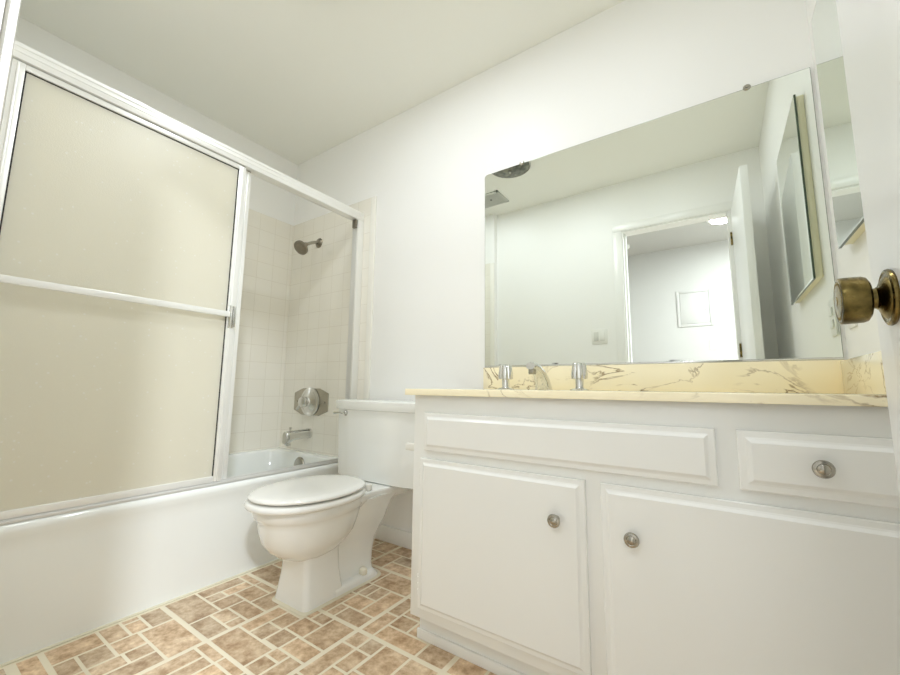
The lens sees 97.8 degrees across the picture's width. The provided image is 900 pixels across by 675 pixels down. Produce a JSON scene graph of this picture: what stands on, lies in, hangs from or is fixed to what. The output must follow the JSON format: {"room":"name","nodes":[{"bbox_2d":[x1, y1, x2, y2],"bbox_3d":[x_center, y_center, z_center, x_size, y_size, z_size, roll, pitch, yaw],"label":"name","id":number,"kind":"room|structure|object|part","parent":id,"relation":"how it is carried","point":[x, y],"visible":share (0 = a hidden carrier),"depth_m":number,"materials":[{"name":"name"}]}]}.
{"room":"bathroom","nodes":[
{"label":"bathroom","id":0,"kind":"room"},
{"bbox_2d":[15,16,297,225],"bbox_3d":[-1.637,-0.164,2.157,0.100,2.437,1.586,-4,-9,34],"label":"wall","id":1,"kind":"structure","parent":0,"point":[266,198],"depth_m":2.28,"materials":[{"name":"white paint"}]},
{"bbox_2d":[229,209,293,453],"bbox_3d":[-1.579,-0.105,2.140,0.008,1.598,1.535,-4,-9,34],"label":"tiled wall","id":2,"kind":"structure","parent":1,"relation":"attached to","point":[261,347],"depth_m":2.61,"materials":[{"name":"beige tile"}]},
{"bbox_2d":[0,538,495,674],"bbox_3d":[-0.426,0.982,1.211,3.018,0.050,1.716,-4,-9,34],"label":"floor","id":3,"kind":"structure","parent":0,"point":[234,626],"depth_m":1.25,"materials":[{"name":"tile"}]},
{"bbox_2d":[0,447,340,667],"bbox_3d":[-1.272,0.828,1.802,0.761,0.389,1.519,-4,-9,34],"label":"bathtub","id":4,"kind":"object","parent":3,"relation":"on","point":[66,577],"visible":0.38,"depth_m":1.36,"materials":[{"name":"white ceramic"}]},
{"bbox_3d":[-0.928,0.785,2.411,0.100,0.100,0.019,-4,-9,34],"label":"overflow plate","id":5,"kind":"part","parent":4,"relation":"part of","materials":[{"name":"silver metal"}]},
{"bbox_2d":[244,398,414,615],"bbox_3d":[-0.454,0.646,1.685,0.584,0.737,0.821,-4,-9,34],"label":"toilet","id":6,"kind":"object","parent":3,"relation":"on","point":[323,529],"visible":0.99,"depth_m":1.55,"materials":[{"name":"white ceramic"}]},
{"bbox_3d":[-0.552,0.619,1.542,0.372,0.024,0.470,-4,-9,34],"label":"seat","id":7,"kind":"part","parent":6,"relation":"part of","materials":[{"name":"white plastic"}]},
{"bbox_3d":[-0.550,0.591,1.549,0.360,0.019,0.459,-4,-9,34],"label":"lid","id":8,"kind":"part","parent":6,"relation":"part of","materials":[{"name":"white plastic"}]},
{"bbox_3d":[-0.551,0.379,1.976,0.089,0.028,0.024,-2,-8,22],"label":"flush lever","id":9,"kind":"part","parent":6,"relation":"part of","materials":[{"name":"silver metal"}]},
{"bbox_3d":[-0.294,0.336,1.956,0.584,0.049,0.266,-4,-9,34],"label":"tank lid","id":10,"kind":"part","parent":6,"relation":"part of","materials":[{"name":"white ceramic"}]},
{"bbox_3d":[-0.294,0.524,1.934,0.576,0.332,0.247,-4,-9,34],"label":"tank","id":11,"kind":"part","parent":6,"relation":"part of","materials":[{"name":"white ceramic"}]},
{"bbox_2d":[410,395,899,674],"bbox_3d":[0.506,0.572,1.168,1.174,0.774,0.624,-4,-9,34],"label":"vanity cabinet","id":12,"kind":"object","parent":3,"relation":"on","point":[550,536],"visible":0.99,"depth_m":0.88,"materials":[{"name":"white paint"}]},
{"bbox_2d":[405,443,413,450],"bbox_3d":[-0.091,0.381,1.395,0.055,0.050,0.164,-4,-9,34],"label":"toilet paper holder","id":13,"kind":"object","parent":12,"relation":"attached to","point":[409,446],"visible":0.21,"depth_m":1.34,"materials":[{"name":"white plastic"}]},
{"bbox_3d":[0.118,0.596,1.098,0.522,0.450,0.021,-4,-9,34],"label":"cabinet door","id":14,"kind":"part","parent":12,"relation":"part of","materials":[{"name":"white paint"}]},
{"bbox_3d":[0.263,0.460,0.988,0.033,0.033,0.029,-4,-9,34],"label":"knob","id":15,"kind":"part","parent":12,"relation":"part of","materials":[{"name":"silver metal"}]},
{"bbox_3d":[0.242,0.280,1.057,0.788,0.120,0.021,-4,-9,34],"label":"drawer","id":16,"kind":"part","parent":12,"relation":"part of","materials":[{"name":"white paint"}]},
{"bbox_3d":[0.411,0.455,0.886,0.033,0.033,0.029,-4,-9,34],"label":"knob","id":17,"kind":"part","parent":12,"relation":"part of","materials":[{"name":"silver metal"}]},
{"bbox_2d":[405,351,887,406],"bbox_3d":[0.500,0.187,1.243,1.221,0.233,0.597,-4,-9,34],"label":"countertop","id":18,"kind":"structure","parent":12,"relation":"on","point":[860,380],"depth_m":1.22,"materials":[{"name":"stone"}]},
{"bbox_2d":[498,362,589,390],"bbox_3d":[0.329,0.147,1.485,0.364,0.101,0.164,-4,-9,34],"label":"faucet","id":19,"kind":"object","parent":18,"relation":"on","point":[579,373],"visible":0.93,"depth_m":1.46,"materials":[{"name":"silver metal"}]},
{"bbox_3d":[0.226,0.188,1.592,0.068,0.045,0.068,-4,-9,34],"label":"handle","id":20,"kind":"part","parent":19,"relation":"part of","materials":[{"name":"silver metal"}]},
{"bbox_3d":[0.336,0.146,1.480,0.060,0.101,0.164,-4,-9,34],"label":"spout","id":21,"kind":"part","parent":19,"relation":"part of","materials":[{"name":"silver metal"}]},
{"bbox_3d":[0.470,0.170,1.427,0.068,0.045,0.068,-4,-9,34],"label":"handle","id":22,"kind":"part","parent":19,"relation":"part of","materials":[{"name":"silver metal"}]},
{"bbox_3d":[0.588,0.561,0.780,0.541,0.450,0.021,-4,-9,34],"label":"cabinet door","id":23,"kind":"part","parent":12,"relation":"part of","materials":[{"name":"white paint"}]},
{"bbox_3d":[0.707,0.245,0.742,0.263,0.120,0.021,-4,-9,34],"label":"drawer","id":24,"kind":"part","parent":12,"relation":"part of","materials":[{"name":"white paint"}]},
{"bbox_3d":[0.688,0.242,0.725,0.033,0.033,0.029,-4,-9,34],"label":"knob","id":25,"kind":"part","parent":12,"relation":"part of","materials":[{"name":"silver metal"}]},
{"bbox_2d":[19,0,624,164],"bbox_3d":[-0.389,-1.497,1.542,3.018,0.080,1.686,-4,-9,34],"label":"ceiling","id":26,"kind":"structure","parent":0,"point":[299,80],"depth_m":1.91,"materials":[{"name":"white paint"}]},
{"bbox_2d":[294,0,847,531],"bbox_3d":[0.043,-0.160,2.031,3.018,2.437,0.100,-4,-9,34],"label":"wall","id":27,"kind":"structure","parent":0,"point":[631,63],"depth_m":1.94,"materials":[{"name":"white paint"}]},
{"bbox_2d":[279,196,376,456],"bbox_3d":[-0.804,0.132,2.506,0.835,1.958,0.011,-4,-9,34],"label":"tiled wall","id":28,"kind":"structure","parent":27,"relation":"attached to","point":[319,293],"depth_m":2.53,"materials":[{"name":"white tile"}]},
{"bbox_2d":[0,40,364,525],"bbox_3d":[-0.986,-0.118,1.735,0.056,1.478,1.519,-4,-9,34],"label":"shower door frame","id":29,"kind":"object","parent":28,"relation":"attached to","point":[23,53],"visible":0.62,"depth_m":1.74,"materials":[{"name":"white metal"}]},
{"bbox_2d":[0,58,245,519],"bbox_3d":[-1.162,-0.137,1.438,0.051,1.410,0.740,-4,-9,34],"label":"sliding shower door","id":30,"kind":"structure","parent":29,"relation":"attached to","point":[120,233],"depth_m":1.38,"materials":[{"name":"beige glass"}]},
{"bbox_3d":[-1.182,0.551,1.358,0.021,0.024,0.680,-4,-9,34],"label":"rail","id":31,"kind":"part","parent":30,"relation":"part of","materials":[{"name":"white metal"}]},
{"bbox_3d":[-1.166,-0.822,1.534,0.021,0.020,0.680,-4,-9,34],"label":"rail","id":32,"kind":"part","parent":30,"relation":"part of","materials":[{"name":"white metal"}]},
{"bbox_3d":[-0.958,-0.092,1.725,0.020,0.100,0.024,-4,-9,34],"label":"pull handle","id":33,"kind":"part","parent":30,"relation":"part of","materials":[{"name":"silver metal"}]},
{"bbox_3d":[-0.979,-0.824,1.826,0.053,0.054,1.519,-4,-9,34],"label":"header rail","id":34,"kind":"part","parent":29,"relation":"part of","materials":[{"name":"white metal"}]},
{"bbox_2d":[221,171,250,478],"bbox_3d":[-1.178,-0.132,1.478,0.026,1.410,0.765,-4,-9,34],"label":"sliding shower door","id":35,"kind":"structure","parent":29,"relation":"attached to","point":[248,173],"depth_m":1.77,"materials":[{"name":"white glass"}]},
{"bbox_2d":[282,427,311,445],"bbox_3d":[-0.945,0.607,2.429,0.060,0.110,0.174,-4,-9,34],"label":"tub spout","id":36,"kind":"object","parent":28,"relation":"attached to","point":[288,436],"visible":1,"depth_m":2.39,"materials":[{"name":"silver metal"}]},
{"bbox_2d":[294,238,321,254],"bbox_3d":[-0.936,-0.610,2.588,0.097,0.149,0.175,-4,-9,34],"label":"shower","id":37,"kind":"object","parent":28,"relation":"attached to","point":[301,247],"visible":1,"depth_m":2.55,"materials":[{"name":"silver metal"}]},
{"bbox_3d":[-0.921,-0.626,2.618,0.021,0.059,0.102,-5,-9,37],"label":"arm","id":38,"kind":"part","parent":37,"relation":"part of","materials":[{"name":"silver metal"}]},
{"bbox_2d":[294,387,328,415],"bbox_3d":[-0.829,0.396,2.435,0.332,0.170,0.080,-4,-9,34],"label":"shower valve","id":39,"kind":"object","parent":28,"relation":"attached to","point":[310,401],"visible":1,"depth_m":2.40,"materials":[{"name":"metal"}]},
{"bbox_3d":[-0.933,0.416,2.481,0.083,0.086,0.042,-4,-9,34],"label":"handle","id":40,"kind":"part","parent":39,"relation":"part of","materials":[{"name":"silver metal"}]},
{"bbox_2d":[374,524,411,549],"bbox_3d":[-0.142,1.014,1.929,0.790,0.078,0.014,-4,-9,34],"label":"baseboard","id":41,"kind":"structure","parent":27,"relation":"attached to","point":[392,535],"depth_m":2.02,"materials":[{"name":"white paint"}]},
{"bbox_2d":[483,360,844,393],"bbox_3d":[0.663,0.152,1.488,1.220,0.099,0.019,-4,-9,34],"label":"backsplash","id":42,"kind":"structure","parent":27,"relation":"attached to","point":[810,376],"depth_m":1.35,"materials":[{"name":"stone"}]},
{"bbox_2d":[485,67,843,367],"bbox_3d":[0.669,-0.378,1.561,1.212,0.971,0.013,-4,-9,34],"label":"wall mirror","id":43,"kind":"object","parent":27,"relation":"attached to","point":[699,233],"visible":1,"depth_m":1.45,"materials":[{"name":"grey mirror"}]},
{"bbox_2d":[805,0,880,358],"bbox_3d":[0.774,-0.346,0.525,0.100,2.437,1.586,-4,-9,34],"label":"wall","id":44,"kind":"structure","parent":0,"point":[852,260],"depth_m":1.09,"materials":[{"name":"white paint"}]},
{"bbox_2d":[811,0,864,248],"bbox_3d":[0.926,-0.614,0.894,0.029,0.693,0.510,-4,-9,34],"label":"medicine cabinet","id":45,"kind":"object","parent":44,"relation":"attached to","point":[841,155],"visible":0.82,"depth_m":1.00,"materials":[{"name":"beige paint"}]},
{"bbox_2d":[848,323,857,328],"bbox_3d":[1.114,-0.084,1.096,0.010,0.116,0.070,-4,-9,34],"label":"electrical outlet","id":46,"kind":"object","parent":44,"relation":"attached to","point":[850,326],"visible":0.13,"depth_m":1.09,"materials":[{"name":"white plastic"}]},
{"bbox_3d":[-0.893,-0.346,0.670,3.018,2.437,0.155,-4,-9,34],"label":"wall","id":47,"kind":"structure","parent":0,"visible":0},
{"bbox_2d":[0,0,21,124],"bbox_3d":[-0.172,-0.236,0.128,0.860,2.096,0.124,-4,-9,34],"label":"door frame","id":48,"kind":"structure","parent":47,"relation":"attached to","point":[11,10],"depth_m":0.39,"materials":[{"name":"white paint"}]},
{"bbox_2d":[833,0,899,494],"bbox_3d":[0.354,-0.186,0.225,0.123,2.010,0.640,-4,-9,34],"label":"door","id":49,"kind":"structure","parent":47,"relation":"in","point":[869,29],"depth_m":0.43,"materials":[{"name":"white paint"}]},
{"bbox_3d":[0.454,-0.042,0.443,0.028,0.053,0.053,-4,-9,34],"label":"knob","id":50,"kind":"part","parent":49,"relation":"part of","materials":[{"name":"gold metal"}]}
]}

